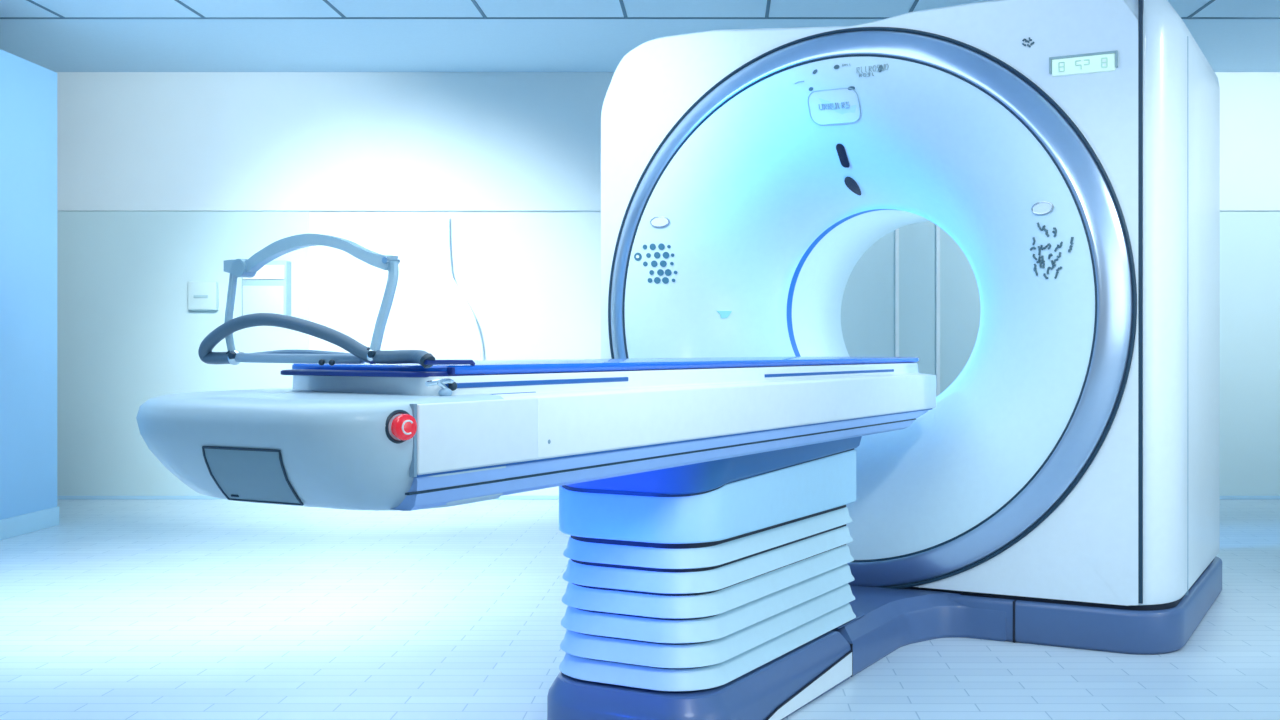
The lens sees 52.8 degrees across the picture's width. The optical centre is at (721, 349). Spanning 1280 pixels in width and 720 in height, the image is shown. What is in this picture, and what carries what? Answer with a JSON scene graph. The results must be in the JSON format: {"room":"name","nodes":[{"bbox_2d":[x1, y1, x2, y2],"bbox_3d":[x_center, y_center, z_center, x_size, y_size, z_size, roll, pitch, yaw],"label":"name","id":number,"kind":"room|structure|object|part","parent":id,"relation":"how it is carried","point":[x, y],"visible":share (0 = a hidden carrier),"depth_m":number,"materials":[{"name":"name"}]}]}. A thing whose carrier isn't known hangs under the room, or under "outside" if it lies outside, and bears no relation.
{"room":"radiology room","nodes":[
{"label":"radiology room","id":0,"kind":"room"},
{"bbox_2d":[0,49,56,519],"bbox_3d":[-3.690,-0.275,2.235,0.180,2.450,9.470,0,0,0],"label":"wall","id":1,"kind":"structure","parent":0,"point":[28,90],"depth_m":6.67,"materials":[{"name":"blue paint"}]},
{"bbox_2d":[0,506,58,539],"bbox_3d":[-3.594,0.900,2.235,0.012,0.100,9.470,0,0,0],"label":"baseboard","id":2,"kind":"structure","parent":1,"relation":"attached to","point":[46,518],"depth_m":6.66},
{"bbox_2d":[309,211,600,495],"bbox_3d":[-0.500,-0.405,8.290,10.200,2.710,0.220,0,0,0],"label":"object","id":3,"kind":"structure","parent":0,"point":[530,281],"depth_m":8.18,"materials":[{"name":"white paint"}]},
{"bbox_2d":[57,211,308,495],"bbox_3d":[-4.060,0.035,8.174,2.880,1.830,0.012,0,0,0],"label":"wall panel","id":4,"kind":"object","parent":3,"relation":"attached to","point":[128,336],"depth_m":8.17,"materials":[{"name":"white paint"}]},
{"bbox_2d":[188,282,218,309],"bbox_3d":[-3.280,-0.340,8.137,0.180,0.180,0.056,0,0,0],"label":"control box","id":5,"kind":"object","parent":3,"relation":"attached to","point":[201,295],"visible":1,"depth_m":8.12,"materials":[{"name":"white plastic"}]},
{"bbox_2d":[242,260,290,315],"bbox_3d":[-2.870,-0.380,8.107,0.280,0.360,0.115,0,0,0],"label":"wall box","id":6,"kind":"object","parent":3,"relation":"attached to","point":[269,290],"visible":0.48,"depth_m":8.05,"materials":[{"name":"white plastic"}]},
{"bbox_3d":[-2.870,-0.485,8.060,0.260,0.090,0.020,0,0,0],"label":"door","id":7,"kind":"part","parent":6,"relation":"part of","materials":[{"name":"white plastic"}]},
{"bbox_3d":[-2.870,-0.305,8.060,0.260,0.190,0.020,0,0,0],"label":"door","id":8,"kind":"part","parent":6,"relation":"part of","materials":[{"name":"white plastic"}]},
{"bbox_2d":[56,72,1279,210],"bbox_3d":[-0.500,-1.320,8.165,10.000,0.880,0.030,0,0,0],"label":"wall panel","id":9,"kind":"object","parent":3,"relation":"attached to","point":[127,141],"depth_m":8.15,"materials":[{"name":"white paint"}]},
{"bbox_2d":[57,496,1279,498],"bbox_3d":[-0.500,0.939,8.165,10.000,0.022,0.030,0,0,0],"label":"baseboard","id":10,"kind":"structure","parent":3,"relation":"attached to","point":[58,497],"depth_m":8.15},
{"bbox_2d":[895,228,898,356],"bbox_3d":[1.115,0.025,8.159,0.024,1.810,0.018,0,0,0],"label":"trim","id":11,"kind":"structure","parent":3,"relation":"attached to","point":[896,230],"depth_m":8.15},
{"bbox_2d":[936,225,939,396],"bbox_3d":[1.375,0.025,8.159,0.024,1.810,0.018,0,0,0],"label":"trim","id":12,"kind":"structure","parent":3,"relation":"attached to","point":[937,226],"depth_m":8.15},
{"bbox_2d":[841,211,1279,495],"bbox_3d":[2.560,0.035,8.174,3.880,1.830,0.012,0,0,0],"label":"wall panel","id":13,"kind":"object","parent":3,"relation":"attached to","point":[1249,240],"depth_m":8.17,"materials":[{"name":"white paint"}]},
{"bbox_2d":[446,215,480,359],"bbox_3d":[-1.627,0.044,8.073,0.224,1.790,0.046,0,0,5],"label":"cable","id":14,"kind":"object","parent":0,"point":[447,249],"visible":0.62,"depth_m":8.07,"materials":[{"name":"white plastic"}]},
{"bbox_2d":[0,499,1279,719],"bbox_3d":[-0.500,1.010,2.950,10.200,0.120,10.900,0,0,0],"label":"floor","id":15,"kind":"structure","parent":0,"point":[119,609],"depth_m":4.32,"materials":[{"name":"white tile"}]},
{"bbox_2d":[136,357,935,719],"bbox_3d":[-0.169,0.483,3.274,0.674,0.933,2.841,0,0,27],"label":"table","id":16,"kind":"object","parent":15,"relation":"on","point":[703,509],"visible":1,"depth_m":3.03,"materials":[{"name":"white plastic"}]},
{"bbox_2d":[198,233,434,367],"bbox_3d":[-0.727,-0.087,2.278,0.584,0.236,0.073,0,0,30],"label":"support frame","id":17,"kind":"object","parent":16,"relation":"attached to","point":[358,353],"visible":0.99,"depth_m":2.27,"materials":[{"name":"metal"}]},
{"bbox_3d":[-0.905,-0.067,2.374,0.030,0.168,0.014,0,0,27],"label":"hoop leg","id":18,"kind":"part","parent":17,"relation":"part of","materials":[{"name":"grey metal"}]},
{"bbox_3d":[-0.579,-0.070,2.206,0.061,0.161,0.017,0,0,27],"label":"hoop leg","id":19,"kind":"part","parent":17,"relation":"part of","materials":[{"name":"grey metal"}]},
{"bbox_3d":[-0.462,0.055,2.127,0.018,0.014,0.069,0,0,27],"label":"clamp arm","id":20,"kind":"part","parent":16,"relation":"part of","materials":[{"name":"silver metal"}]},
{"bbox_3d":[-0.459,0.062,2.121,0.011,0.022,0.027,0,0,33],"label":"clamp arm","id":21,"kind":"part","parent":16,"relation":"part of","materials":[{"name":"silver metal"}]},
{"bbox_3d":[-0.459,0.023,2.176,0.008,0.012,0.128,0,0,27],"label":"edge rail","id":22,"kind":"part","parent":16,"relation":"part of","materials":[{"name":"blue plastic"}]},
{"bbox_3d":[-0.450,0.061,2.152,0.016,0.016,0.016,0,0,27],"label":"clamp knob","id":23,"kind":"part","parent":16,"relation":"part of","materials":[{"name":"black plastic"}]},
{"bbox_3d":[-0.400,0.139,2.132,0.010,0.108,0.317,0,0,27],"label":"panel","id":24,"kind":"part","parent":16,"relation":"part of","materials":[{"name":"white plastic"}]},
{"bbox_3d":[0.194,0.139,3.285,0.008,0.108,2.273,0,0,27],"label":"panel","id":25,"kind":"part","parent":16,"relation":"part of","materials":[{"name":"white plastic"}]},
{"bbox_3d":[0.215,0.905,3.401,0.008,0.074,0.692,0,0,27],"label":"panel","id":26,"kind":"part","parent":16,"relation":"part of","materials":[{"name":"plastic"}]},
{"bbox_2d":[601,0,1221,676],"bbox_3d":[0.599,-0.121,4.718,2.135,2.142,1.975,0,0,27],"label":"scanner","id":27,"kind":"object","parent":15,"relation":"on","point":[1063,490],"visible":0.9,"depth_m":4.24,"materials":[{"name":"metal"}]},
{"bbox_3d":[0.391,-0.838,4.432,0.184,0.109,0.060,0,0,27],"label":"badge plate","id":28,"kind":"part","parent":27,"relation":"part of","materials":[{"name":"white plastic"}]},
{"bbox_2d":[836,143,849,167],"bbox_3d":[0.430,-0.686,4.545,0.033,0.076,0.084,0,0,27],"label":"light","id":29,"kind":"object","parent":27,"relation":"attached to","point":[842,149],"depth_m":4.54,"materials":[{"name":"black plastic"}]},
{"bbox_2d":[844,176,860,194],"bbox_3d":[0.476,-0.593,4.657,0.043,0.062,0.092,0,0,27],"label":"light","id":30,"kind":"object","parent":27,"relation":"attached to","point":[852,184],"depth_m":4.65,"materials":[{"name":"black plastic"}]},
{"bbox_3d":[0.295,0.880,4.177,1.120,0.140,0.735,0,0,27],"label":"arm","id":31,"kind":"part","parent":27,"relation":"part of","materials":[{"name":"blue plastic"}]},
{"bbox_3d":[1.147,-0.910,4.076,0.212,0.051,0.014,0,0,27],"label":"display frame","id":32,"kind":"part","parent":27,"relation":"part of","materials":[{"name":"white plastic"}]},
{"bbox_2d":[0,0,1279,71],"bbox_3d":[-0.500,-1.820,2.950,10.200,0.120,10.900,0,0,0],"label":"ceiling","id":33,"kind":"structure","parent":0,"point":[56,45],"depth_m":7.05,"materials":[{"name":"tile"}]},
{"bbox_2d":[27,0,64,17],"bbox_3d":[-3.485,-1.758,2.210,0.018,0.004,9.220,0,0,0],"label":"trim","id":34,"kind":"structure","parent":33,"relation":"attached to","point":[31,1],"depth_m":6.62,"materials":[{"name":"metal"}]},
{"bbox_2d":[175,0,205,17],"bbox_3d":[-2.740,-1.758,2.210,0.018,0.004,9.220,0,0,0],"label":"trim","id":35,"kind":"structure","parent":33,"relation":"attached to","point":[178,1],"depth_m":6.63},
{"bbox_2d":[323,0,346,17],"bbox_3d":[-1.995,-1.758,2.210,0.018,0.004,9.220,0,0,0],"label":"trim","id":36,"kind":"structure","parent":33,"relation":"attached to","point":[325,1],"depth_m":6.64,"materials":[{"name":"metal"}]},
{"bbox_2d":[471,0,486,17],"bbox_3d":[-1.250,-1.758,2.210,0.018,0.004,9.220,0,0,0],"label":"trim","id":37,"kind":"structure","parent":33,"relation":"attached to","point":[474,2],"depth_m":6.62,"materials":[{"name":"metal"}]},
{"bbox_2d":[619,0,627,17],"bbox_3d":[-0.505,-1.758,2.210,0.018,0.004,9.220,0,0,0],"label":"trim","id":38,"kind":"structure","parent":33,"relation":"attached to","point":[620,1],"depth_m":6.62,"materials":[{"name":"metal"}]},
{"bbox_2d":[0,17,1279,18],"bbox_3d":[-0.500,-1.758,6.820,10.000,0.005,0.016,0,0,0],"label":"trim","id":39,"kind":"structure","parent":33,"relation":"attached to","point":[0,17],"depth_m":6.82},
{"bbox_2d":[765,0,770,17],"bbox_3d":[0.240,-1.758,2.210,0.018,0.004,9.220,0,0,0],"label":"trim","id":40,"kind":"structure","parent":33,"relation":"attached to","point":[768,1],"depth_m":6.62,"materials":[{"name":"metal"}]},
{"bbox_2d":[908,0,918,12],"bbox_3d":[0.985,-1.758,2.210,0.018,0.004,9.220,0,0,0],"label":"trim","id":41,"kind":"structure","parent":33,"relation":"attached to","point":[915,1],"depth_m":6.58,"materials":[{"name":"metal"}]},
{"bbox_2d":[1187,0,1214,17],"bbox_3d":[2.475,-1.758,2.210,0.018,0.004,9.220,0,0,0],"label":"trim","id":42,"kind":"structure","parent":33,"relation":"attached to","point":[1210,1],"depth_m":6.62,"materials":[{"name":"metal"}]}
]}

